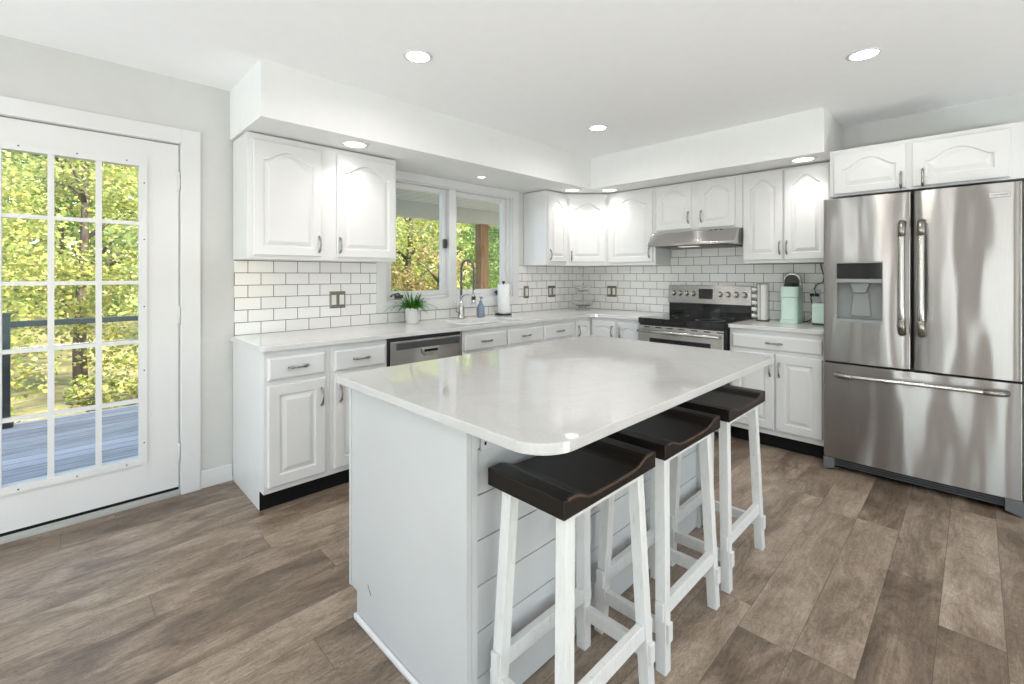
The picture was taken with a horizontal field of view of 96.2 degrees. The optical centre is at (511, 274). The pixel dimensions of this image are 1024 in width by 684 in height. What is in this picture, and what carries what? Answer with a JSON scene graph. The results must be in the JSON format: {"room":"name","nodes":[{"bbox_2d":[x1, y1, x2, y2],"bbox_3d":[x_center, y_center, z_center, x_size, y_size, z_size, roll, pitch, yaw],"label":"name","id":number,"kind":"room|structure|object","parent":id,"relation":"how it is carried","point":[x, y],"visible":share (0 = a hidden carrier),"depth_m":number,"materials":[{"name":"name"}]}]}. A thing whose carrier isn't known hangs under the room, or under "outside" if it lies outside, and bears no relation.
{"room":"kitchen","nodes":[
{"label":"kitchen","id":0,"kind":"room"},
{"bbox_2d":[0,35,564,493],"bbox_3d":[-2.109,0.070,2.690,8.300,2.461,0.150,0,0,-45],"label":"wall","id":1,"kind":"structure","parent":0,"point":[29,71],"depth_m":2.80,"materials":[{"name":"paint"}]},
{"bbox_2d":[0,488,179,544],"bbox_3d":[-2.339,1.286,2.447,0.910,0.032,0.152,0,0,-45],"label":"trim","id":2,"kind":"structure","parent":1,"relation":"attached to","point":[45,528],"depth_m":2.43,"materials":[{"name":"wood"}]},
{"bbox_2d":[0,117,180,536],"bbox_3d":[-2.286,0.252,2.398,0.912,2.035,0.108,0,0,-45],"label":"door","id":3,"kind":"structure","parent":1,"relation":"in","point":[50,498],"depth_m":2.54,"materials":[{"name":"paint"}]},
{"bbox_2d":[0,140,146,495],"bbox_3d":[-2.291,0.210,2.411,0.592,1.718,0.030,0,0,-45],"label":"grille","id":4,"kind":"object","parent":3,"relation":"attached to","point":[52,480],"depth_m":2.45,"materials":[{"name":"paint"}]},
{"bbox_2d":[0,96,200,494],"bbox_3d":[-2.336,0.219,2.444,1.115,2.162,0.160,0,0,-45],"label":"trim","id":5,"kind":"structure","parent":1,"relation":"attached to","point":[190,141],"depth_m":2.73,"materials":[{"name":"paint"}]},
{"bbox_2d":[201,464,231,488],"bbox_3d":[-3.332,1.248,1.363,4.394,0.105,0.014,0,0,-45],"label":"baseboard","id":6,"kind":"structure","parent":1,"relation":"attached to","point":[218,475],"depth_m":2.84,"materials":[{"name":"paint"}]},
{"bbox_2d":[233,131,395,262],"bbox_3d":[-1.293,-0.468,3.130,0.985,0.747,0.354,0,0,-45],"label":"upper cabinet","id":7,"kind":"object","parent":1,"relation":"attached to","point":[293,200],"visible":1,"depth_m":2.95,"materials":[{"name":"paint"}]},
{"bbox_2d":[234,260,577,335],"bbox_3d":[-0.488,0.146,4.184,3.595,0.481,0.008,0,0,-45],"label":"backsplash","id":8,"kind":"structure","parent":1,"relation":"attached to","point":[270,296],"depth_m":3.32,"materials":[{"name":"tile"}]},
{"bbox_2d":[329,291,344,307],"bbox_3d":[-1.283,0.184,3.383,0.119,0.123,0.010,0,0,-45],"label":"light switch","id":9,"kind":"object","parent":8,"relation":"attached to","point":[336,298],"visible":1,"depth_m":3.38,"materials":[{"name":"grey metal"}]},
{"bbox_2d":[524,286,528,297],"bbox_3d":[0.151,0.182,4.804,0.077,0.127,0.010,0,0,-45],"label":"light switch","id":10,"kind":"object","parent":8,"relation":"attached to","point":[526,288],"visible":1,"depth_m":4.80,"materials":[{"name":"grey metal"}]},
{"bbox_2d":[548,286,554,296],"bbox_3d":[0.443,0.184,5.093,0.122,0.123,0.010,0,0,-45],"label":"light switch","id":11,"kind":"object","parent":8,"relation":"attached to","point":[551,289],"visible":1,"depth_m":5.08,"materials":[{"name":"grey metal"}]},
{"bbox_2d":[376,170,518,312],"bbox_3d":[-0.552,-0.274,4.219,1.589,1.151,0.168,0,0,-45],"label":"trim","id":12,"kind":"structure","parent":1,"relation":"attached to","point":[382,303],"depth_m":4.22,"materials":[{"name":"paint"}]},
{"bbox_2d":[387,182,508,299],"bbox_3d":[-0.544,-0.282,4.211,1.400,0.970,0.171,0,0,-45],"label":"window","id":13,"kind":"structure","parent":1,"relation":"in","point":[447,198],"depth_m":4.15,"materials":[{"name":"paint"}]},
{"bbox_2d":[524,190,566,265],"bbox_3d":[0.365,-0.468,4.772,0.330,0.747,0.354,0,0,-45],"label":"upper cabinet","id":14,"kind":"object","parent":1,"relation":"attached to","point":[545,212],"visible":1,"depth_m":4.66,"materials":[{"name":"paint"}]},
{"bbox_2d":[405,307,419,323],"bbox_3d":[-0.792,0.323,3.656,0.118,0.125,0.118,0,0,-45],"label":"pot","id":15,"kind":"object","parent":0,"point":[412,315],"depth_m":3.61,"materials":[{"name":"white ceramic"}]},
{"bbox_2d":[0,430,1023,683],"bbox_3d":[0.125,1.350,0.434,8.000,0.100,6.200,0,0,-45],"label":"floor","id":16,"kind":"structure","parent":0,"point":[859,577],"depth_m":1.84,"materials":[{"name":"wood"}]},
{"bbox_2d":[233,342,329,510],"bbox_3d":[-1.409,0.858,2.805,0.362,0.885,0.656,0,0,-45],"label":"base cabinet","id":17,"kind":"object","parent":16,"relation":"on","point":[281,399],"visible":0.94,"depth_m":2.60,"materials":[{"name":"paint"}]},
{"bbox_2d":[325,339,386,488],"bbox_3d":[-1.146,0.858,3.064,0.374,0.885,0.656,0,0,-45],"label":"base cabinet","id":18,"kind":"object","parent":16,"relation":"on","point":[365,355],"visible":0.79,"depth_m":2.79,"materials":[{"name":"paint"}]},
{"bbox_2d":[387,331,460,366],"bbox_3d":[-0.791,0.864,3.417,0.616,0.872,0.611,0,0,-45],"label":"dishwasher","id":19,"kind":"object","parent":16,"relation":"on","point":[411,349],"visible":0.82,"depth_m":3.18,"materials":[{"name":"silver metal"}]},
{"bbox_2d":[454,320,541,354],"bbox_3d":[-0.248,0.858,3.954,0.900,0.885,0.656,0,0,-45],"label":"base cabinet","id":20,"kind":"object","parent":16,"relation":"on","point":[494,338],"visible":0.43,"depth_m":3.71,"materials":[{"name":"paint"}]},
{"bbox_2d":[349,388,702,683],"bbox_3d":[0.163,0.858,2.101,1.598,0.885,0.776,0,0,-45],"label":"kitchen island","id":21,"kind":"object","parent":16,"relation":"on","point":[425,514],"visible":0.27,"depth_m":1.47,"materials":[{"name":"paint"}]},
{"bbox_2d":[480,439,497,450],"bbox_3d":[-0.051,0.474,1.365,0.110,0.072,0.009,0,0,-45],"label":"power outlet","id":22,"kind":"object","parent":21,"relation":"attached to","point":[484,445],"visible":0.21,"depth_m":1.33,"materials":[{"name":"paint"}]},
{"bbox_2d":[336,336,771,455],"bbox_3d":[0.287,0.400,1.976,1.672,0.028,1.076,0,0,-45],"label":"island countertop","id":23,"kind":"structure","parent":21,"relation":"on","point":[557,397],"depth_m":1.62,"materials":[{"name":"stone"}]},
{"bbox_2d":[542,319,573,342],"bbox_3d":[0.235,0.858,4.433,0.459,0.885,0.656,0,0,-45],"label":"base cabinet","id":24,"kind":"object","parent":16,"relation":"on","point":[558,329],"visible":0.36,"depth_m":4.20,"materials":[{"name":"paint"}]},
{"bbox_2d":[488,437,654,683],"bbox_3d":[0.190,0.926,1.378,0.455,0.749,0.292,0,0,-45],"label":"bar stool","id":25,"kind":"object","parent":16,"relation":"on","point":[566,486],"visible":0.89,"depth_m":1.32,"materials":[{"name":"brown wood"}]},
{"bbox_2d":[574,317,616,337],"bbox_3d":[0.798,0.858,4.809,0.868,0.885,0.910,0,0,-45],"label":"base cabinet","id":26,"kind":"object","parent":16,"relation":"on","point":[585,326],"visible":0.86,"depth_m":4.46,"materials":[{"name":"paint"}]},
{"bbox_2d":[230,307,668,351],"bbox_3d":[-0.089,0.401,3.755,3.613,0.028,1.162,0,0,-45],"label":"countertop","id":27,"kind":"structure","parent":26,"relation":"on","point":[287,340],"depth_m":3.24,"materials":[{"name":"white stone"}]},
{"bbox_2d":[376,289,448,323],"bbox_3d":[-0.757,0.248,3.601,0.590,0.275,0.401,0,0,-45],"label":"potted grass","id":28,"kind":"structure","parent":27,"relation":"on","point":[412,309],"depth_m":3.61,"materials":[{"name":"white ceramic"}]},
{"bbox_2d":[455,259,475,318],"bbox_3d":[-0.410,0.122,4.000,0.110,0.528,0.223,0,0,-45],"label":"faucet","id":29,"kind":"object","parent":27,"relation":"on","point":[461,309],"visible":1,"depth_m":4.04,"materials":[{"name":"metal"}]},
{"bbox_2d":[477,297,484,317],"bbox_3d":[-0.283,0.293,4.160,0.070,0.186,0.070,0,0,11],"label":"soap dispenser","id":30,"kind":"object","parent":27,"relation":"on","point":[480,308],"visible":1,"depth_m":4.13,"materials":[{"name":"blue plastic"}]},
{"bbox_2d":[495,281,511,314],"bbox_3d":[-0.082,0.223,4.430,0.168,0.325,0.168,0,0,-45],"label":"paper towel holder","id":31,"kind":"object","parent":27,"relation":"on","point":[503,282],"visible":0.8,"depth_m":4.40,"materials":[{"name":"black plastic"}]},
{"bbox_2d":[498,284,509,313],"bbox_3d":[-0.082,0.232,4.430,0.116,0.278,0.116,0,0,-45],"label":"paper towel roll","id":32,"kind":"object","parent":31,"relation":"on","point":[503,289],"visible":1,"depth_m":4.38,"materials":[{"name":"white paper"}]},
{"bbox_2d":[617,319,639,339],"bbox_3d":[1.283,0.858,4.472,0.656,0.885,0.250,0,0,-45],"label":"base cabinet","id":33,"kind":"object","parent":16,"relation":"on","point":[626,329],"visible":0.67,"depth_m":4.27,"materials":[{"name":"paint"}]},
{"bbox_2d":[594,406,720,676],"bbox_3d":[0.558,0.926,1.742,0.455,0.749,0.292,0,0,-45],"label":"bar stool","id":34,"kind":"object","parent":16,"relation":"on","point":[671,432],"visible":0.78,"depth_m":1.67,"materials":[{"name":"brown wood"}]},
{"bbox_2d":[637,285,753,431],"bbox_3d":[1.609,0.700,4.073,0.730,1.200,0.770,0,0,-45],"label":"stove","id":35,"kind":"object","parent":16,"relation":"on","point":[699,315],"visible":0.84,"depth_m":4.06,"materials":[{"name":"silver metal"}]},
{"bbox_2d":[638,314,749,329],"bbox_3d":[1.609,0.407,4.072,0.572,0.048,0.770,0,0,-45],"label":"cooktop","id":36,"kind":"object","parent":35,"relation":"in","point":[671,321],"depth_m":3.95,"materials":[{"name":"black glass"}]},
{"bbox_2d":[669,384,765,593],"bbox_3d":[0.947,0.926,2.127,0.455,0.749,0.292,0,0,-45],"label":"bar stool","id":37,"kind":"object","parent":16,"relation":"on","point":[730,402],"visible":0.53,"depth_m":2.05,"materials":[{"name":"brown wood"}]},
{"bbox_2d":[730,328,826,458],"bbox_3d":[2.144,0.858,3.602,0.656,0.885,0.637,0,0,-45],"label":"base cabinet","id":38,"kind":"object","parent":16,"relation":"on","point":[791,414],"visible":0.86,"depth_m":3.34,"materials":[{"name":"paint"}]},
{"bbox_2d":[728,319,823,334],"bbox_3d":[2.151,0.401,3.610,0.634,0.028,0.641,0,0,-45],"label":"countertop","id":39,"kind":"structure","parent":38,"relation":"on","point":[772,325],"depth_m":3.48,"materials":[{"name":"white stone"}]},
{"bbox_2d":[752,283,769,320],"bbox_3d":[2.092,0.229,3.862,0.104,0.313,0.131,0,0,-45],"label":"spice rack","id":40,"kind":"object","parent":39,"relation":"on","point":[762,287],"visible":1,"depth_m":3.83,"materials":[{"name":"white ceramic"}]},
{"bbox_2d":[758,284,767,319],"bbox_3d":[2.102,0.230,3.853,0.074,0.296,0.074,0,0,-45],"label":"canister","id":41,"kind":"object","parent":40,"relation":"on","point":[762,288],"depth_m":3.82,"materials":[{"name":"white ceramic"}]},
{"bbox_2d":[780,273,802,323],"bbox_3d":[2.258,0.184,3.710,0.195,0.404,0.131,0,0,-45],"label":"coffee maker","id":42,"kind":"object","parent":39,"relation":"on","point":[791,292],"visible":1,"depth_m":3.66,"materials":[{"name":"green plastic"}]},
{"bbox_2d":[803,293,813,321],"bbox_3d":[2.410,0.268,3.707,0.114,0.231,0.057,0,0,-27],"label":"cable","id":43,"kind":"object","parent":39,"relation":"on","point":[811,294],"visible":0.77,"depth_m":3.71,"materials":[{"name":"black plastic"}]},
{"bbox_2d":[811,302,823,325],"bbox_3d":[2.410,0.300,3.541,0.160,0.172,0.172,0,0,-45],"label":"toaster","id":44,"kind":"object","parent":39,"relation":"on","point":[817,313],"visible":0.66,"depth_m":3.51,"materials":[{"name":"green plastic"}]},
{"bbox_2d":[823,181,1023,517],"bbox_3d":[2.633,0.399,2.990,0.780,1.801,0.902,0,0,-45],"label":"refrigerator","id":45,"kind":"object","parent":16,"relation":"on","point":[924,290],"visible":1,"depth_m":2.70,"materials":[{"name":"silver metal"}]},
{"bbox_2d":[836,279,881,282],"bbox_3d":[2.234,0.039,2.958,0.052,0.026,0.238,0,0,-45],"label":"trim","id":46,"kind":"structure","parent":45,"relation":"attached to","point":[837,280],"depth_m":2.94,"materials":[{"name":"metal"}]},
{"bbox_2d":[0,0,1023,157],"bbox_3d":[0.125,-1.221,0.434,8.300,0.120,6.500,0,0,-45],"label":"ceiling","id":47,"kind":"structure","parent":0,"point":[546,72],"depth_m":2.36,"materials":[{"name":"paint"}]},
{"bbox_2d":[403,49,431,62],"bbox_3d":[-0.499,-1.157,2.437,0.151,0.006,0.151,0,0,-45],"label":"recessed light","id":48,"kind":"object","parent":47,"relation":"in","point":[412,55],"visible":1,"depth_m":2.43,"materials":[{"name":"paint"}]},
{"bbox_2d":[588,124,607,130],"bbox_3d":[0.677,-1.157,3.621,0.151,0.006,0.151,0,0,-45],"label":"recessed light","id":49,"kind":"object","parent":47,"relation":"in","point":[599,127],"visible":1,"depth_m":3.60,"materials":[{"name":"paint"}]},
{"bbox_2d":[846,47,881,60],"bbox_3d":[1.851,-1.157,2.415,0.151,0.006,0.151,0,0,-45],"label":"recessed light","id":50,"kind":"object","parent":47,"relation":"in","point":[866,53],"visible":1,"depth_m":2.41,"materials":[{"name":"paint"}]},
{"bbox_2d":[230,59,841,193],"bbox_3d":[0.409,-1.006,3.262,3.617,0.309,2.580,0,0,-45],"label":"soffit","id":51,"kind":"structure","parent":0,"point":[273,99],"depth_m":3.39,"materials":[{"name":"paint"}]},
{"bbox_2d":[341,140,368,147],"bbox_3d":[-1.023,-0.848,2.993,0.171,0.006,0.171,0,0,-45],"label":"recessed light","id":52,"kind":"object","parent":51,"relation":"attached to","point":[348,143],"visible":1,"depth_m":2.98,"materials":[{"name":"paint"}]},
{"bbox_2d":[564,188,580,191],"bbox_3d":[0.604,-0.848,4.609,0.171,0.006,0.171,0,0,-45],"label":"recessed light","id":53,"kind":"object","parent":51,"relation":"attached to","point":[569,189],"visible":1,"depth_m":4.61,"materials":[{"name":"paint"}]},
{"bbox_2d":[601,188,617,191],"bbox_3d":[0.976,-0.848,4.605,0.171,0.006,0.171,0,0,-45],"label":"recessed light","id":54,"kind":"object","parent":51,"relation":"attached to","point":[606,189],"visible":1,"depth_m":4.59,"materials":[{"name":"paint"}]},
{"bbox_2d":[790,156,816,162],"bbox_3d":[2.144,-0.848,3.384,0.171,0.006,0.171,0,0,-45],"label":"recessed light","id":55,"kind":"object","parent":51,"relation":"attached to","point":[806,158],"visible":1,"depth_m":3.37,"materials":[{"name":"paint"}]},
{"bbox_2d":[580,93,1023,477],"bbox_3d":[3.021,0.070,3.302,0.150,2.461,6.200,0,0,-45],"label":"wall","id":56,"kind":"structure","parent":0,"point":[1009,109],"depth_m":3.23,"materials":[{"name":"paint"}]},
{"bbox_2d":[567,194,606,266],"bbox_3d":[0.782,-0.468,5.012,0.605,0.747,0.602,0,0,-45],"label":"upper cabinet","id":57,"kind":"object","parent":56,"relation":"attached to","point":[586,213],"visible":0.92,"depth_m":4.78,"materials":[{"name":"paint"}]},
{"bbox_2d":[607,187,669,265],"bbox_3d":[1.276,-0.468,4.692,0.354,0.747,0.546,0,0,-45],"label":"upper cabinet","id":58,"kind":"object","parent":56,"relation":"attached to","point":[631,215],"visible":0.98,"depth_m":4.57,"materials":[{"name":"paint"}]},
{"bbox_2d":[648,227,742,248],"bbox_3d":[1.704,-0.321,4.178,0.469,0.145,0.778,0,0,-45],"label":"range hood","id":59,"kind":"object","parent":56,"relation":"attached to","point":[724,237],"visible":0.82,"depth_m":4.00,"materials":[{"name":"silver metal"}]},
{"bbox_2d":[656,174,742,232],"bbox_3d":[1.745,-0.618,4.218,0.354,0.447,0.784,0,0,-45],"label":"upper cabinet","id":60,"kind":"object","parent":56,"relation":"attached to","point":[716,203],"visible":0.97,"depth_m":4.08,"materials":[{"name":"paint"}]},
{"bbox_2d":[578,246,823,321],"bbox_3d":[1.705,0.155,4.518,0.008,1.090,2.604,0,0,-45],"label":"backsplash","id":61,"kind":"structure","parent":56,"relation":"attached to","point":[639,288],"depth_m":4.51,"materials":[{"name":"tile"}]},
{"bbox_2d":[607,286,616,296],"bbox_3d":[1.108,0.185,5.107,0.010,0.121,0.122,0,0,-45],"label":"light switch","id":62,"kind":"object","parent":61,"relation":"attached to","point":[611,290],"visible":1,"depth_m":5.10,"materials":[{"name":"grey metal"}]},
{"bbox_2d":[810,289,820,303],"bbox_3d":[2.466,0.178,3.736,0.010,0.120,0.078,0,0,-45],"label":"power outlet","id":63,"kind":"object","parent":61,"relation":"attached to","point":[814,298],"visible":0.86,"depth_m":3.73,"materials":[{"name":"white plastic"}]},
{"bbox_2d":[813,292,817,300],"bbox_3d":[2.464,0.178,3.734,0.004,0.068,0.034,0,0,-45],"label":"socket","id":64,"kind":"object","parent":63,"relation":"attached to","point":[815,298],"depth_m":3.73,"materials":[{"name":"white plastic"}]},
{"bbox_2d":[743,162,831,263],"bbox_3d":[2.256,-0.468,3.702,0.354,0.747,0.666,0,0,-45],"label":"upper cabinet","id":65,"kind":"object","parent":56,"relation":"attached to","point":[783,209],"visible":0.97,"depth_m":3.60,"materials":[{"name":"paint"}]},
{"bbox_2d":[814,263,823,296],"bbox_3d":[2.478,0.041,3.710,0.071,0.268,0.037,0,0,7],"label":"cable","id":66,"kind":"object","parent":65,"relation":"hanging from","point":[816,294],"visible":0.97,"depth_m":3.70,"materials":[{"name":"black plastic"}]},
{"bbox_2d":[830,121,1023,198],"bbox_3d":[2.732,-0.689,3.007,0.657,0.314,0.987,0,0,-45],"label":"upper cabinet","id":67,"kind":"object","parent":56,"relation":"attached to","point":[992,154],"visible":0.97,"depth_m":2.78,"materials":[{"name":"paint"}]},
{"label":"outside","id":68,"kind":"structure","parent":0,"visible":0},
{"bbox_2d":[2,404,137,484],"bbox_3d":[-1.764,1.430,5.184,14.000,0.060,2.890,0,0,-45],"label":"deck","id":69,"kind":"object","parent":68,"point":[24,445],"depth_m":3.83,"materials":[{"name":"wood"}]},
{"bbox_2d":[2,312,137,428],"bbox_3d":[-5.084,0.875,3.775,7.100,1.050,0.110,0,0,-45],"label":"deck railing","id":70,"kind":"object","parent":69,"relation":"on","point":[7,324],"visible":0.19,"depth_m":4.22,"materials":[{"name":"metal"}]},
{"bbox_2d":[475,224,488,288],"bbox_3d":[-0.537,0.250,8.237,0.200,2.300,0.180,0,0,-45],"label":"porch post","id":71,"kind":"object","parent":69,"relation":"on","point":[481,230],"visible":0.49,"depth_m":8.17,"materials":[{"name":"brown wood"}]},
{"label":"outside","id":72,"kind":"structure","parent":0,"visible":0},
{"bbox_2d":[2,292,137,422],"bbox_3d":[-12.188,1.976,27.929,57.200,2.033,49.800,0,0,-45],"label":"ground","id":73,"kind":"structure","parent":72,"point":[64,378],"depth_m":12.05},
{"bbox_2d":[11,405,27,422],"bbox_3d":[-6.360,1.920,5.072,1.440,1.693,1.470,0,0,-45],"label":"shrub","id":74,"kind":"object","parent":73,"relation":"on","point":[12,406],"visible":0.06,"depth_m":5.35,"materials":[{"name":"green plant"}]},
{"bbox_2d":[2,150,72,311],"bbox_3d":[-14.811,-3.035,11.680,5.362,11.030,5.405,0,0,-45],"label":"tree","id":75,"kind":"object","parent":73,"relation":"on","point":[20,160],"visible":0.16,"depth_m":12.53,"materials":[{"name":"green plant"}]},
{"bbox_2d":[2,163,76,408],"bbox_3d":[-8.400,-0.116,6.484,3.250,5.700,3.259,0,0,-45],"label":"maple tree","id":76,"kind":"object","parent":73,"relation":"on","point":[8,262],"visible":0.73,"depth_m":6.91,"materials":[{"name":"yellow plant"}]},
{"bbox_2d":[2,151,137,385],"bbox_3d":[-9.301,-0.980,10.338,4.374,7.226,4.693,0,0,-45],"label":"maple tree","id":77,"kind":"object","parent":73,"relation":"on","point":[79,305],"visible":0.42,"depth_m":9.87,"materials":[{"name":"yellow plant"}]},
{"bbox_2d":[2,151,137,316],"bbox_3d":[-18.172,-3.989,18.221,7.042,12.503,7.077,0,0,-41],"label":"tree","id":78,"kind":"object","parent":73,"relation":"on","point":[12,153],"visible":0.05,"depth_m":17.68,"materials":[{"name":"green plant"}]},
{"bbox_2d":[62,353,137,413],"bbox_3d":[-5.326,1.915,6.287,1.580,1.711,1.345,0,0,32],"label":"shrub","id":79,"kind":"object","parent":73,"relation":"on","point":[121,385],"visible":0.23,"depth_m":6.14,"materials":[{"name":"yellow plant"}]},
{"bbox_2d":[89,163,137,310],"bbox_3d":[-11.693,-3.325,16.212,5.740,11.551,5.772,0,0,-45],"label":"tree","id":80,"kind":"object","parent":73,"relation":"on","point":[118,204],"visible":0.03,"depth_m":15.25,"materials":[{"name":"green plant"}]},
{"bbox_2d":[104,193,137,361],"bbox_3d":[-5.510,0.409,8.637,3.245,4.655,3.144,0,0,-39],"label":"maple tree","id":81,"kind":"object","parent":73,"relation":"on","point":[129,240],"visible":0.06,"depth_m":7.71,"materials":[{"name":"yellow plant"}]},
{"bbox_2d":[2,154,498,316],"bbox_3d":[-18.160,-5.027,31.735,54.744,15.266,8.905,0,0,-45],"label":"tree belt","id":82,"kind":"object","parent":73,"relation":"on","point":[461,245],"visible":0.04,"depth_m":26.30,"materials":[{"name":"green plant"}]},
{"bbox_2d":[391,217,463,290],"bbox_3d":[-5.933,-2.842,22.825,6.127,10.547,6.325,0,0,-45],"label":"tree","id":83,"kind":"object","parent":73,"relation":"on","point":[396,217],"visible":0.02,"depth_m":22.79,"materials":[{"name":"green plant"}]},
{"bbox_2d":[391,217,471,290],"bbox_3d":[-3.556,-1.716,16.141,4.891,8.650,4.564,0,0,-45],"label":"tree","id":84,"kind":"object","parent":73,"relation":"on","point":[409,225],"visible":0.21,"depth_m":15.82,"materials":[{"name":"green plant"}]},
{"bbox_2d":[391,242,474,290],"bbox_3d":[-1.956,0.980,11.453,2.730,3.545,2.680,0,0,-45],"label":"maple","id":85,"kind":"object","parent":73,"relation":"on","point":[418,287],"visible":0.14,"depth_m":11.45,"materials":[{"name":"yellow plant"}]},
{"bbox_2d":[457,225,498,287],"bbox_3d":[-0.222,-3.555,27.139,6.022,12.026,6.098,0,0,-45],"label":"tree","id":86,"kind":"object","parent":73,"relation":"on","point":[465,232],"visible":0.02,"depth_m":26.46,"materials":[{"name":"green plant"}]},
{"bbox_2d":[459,224,498,288],"bbox_3d":[-0.078,-1.483,19.490,4.505,8.216,4.720,0,0,-45],"label":"tree","id":87,"kind":"object","parent":73,"relation":"on","point":[472,232],"visible":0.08,"depth_m":19.08,"materials":[{"name":"green plant"}]},
{"bbox_2d":[467,226,498,288],"bbox_3d":[0.458,-0.544,14.252,3.577,6.575,3.363,0,0,-45],"label":"tree","id":88,"kind":"object","parent":73,"relation":"on","point":[493,237],"visible":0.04,"depth_m":14.02,"materials":[{"name":"green plant"}]},
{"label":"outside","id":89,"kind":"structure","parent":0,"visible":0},
{"bbox_2d":[396,188,498,211],"bbox_3d":[0.892,-1.180,7.654,6.750,0.080,2.660,0,0,-45],"label":"ceiling","id":90,"kind":"structure","parent":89,"point":[401,194],"depth_m":7.05,"materials":[{"name":"white paint"}]},
{"bbox_2d":[396,199,498,226],"bbox_3d":[-0.107,-1.100,8.662,6.750,0.400,0.180,0,0,-45],"label":"beam","id":91,"kind":"structure","parent":90,"relation":"attached to","point":[404,208],"depth_m":7.43,"materials":[{"name":"paint"}]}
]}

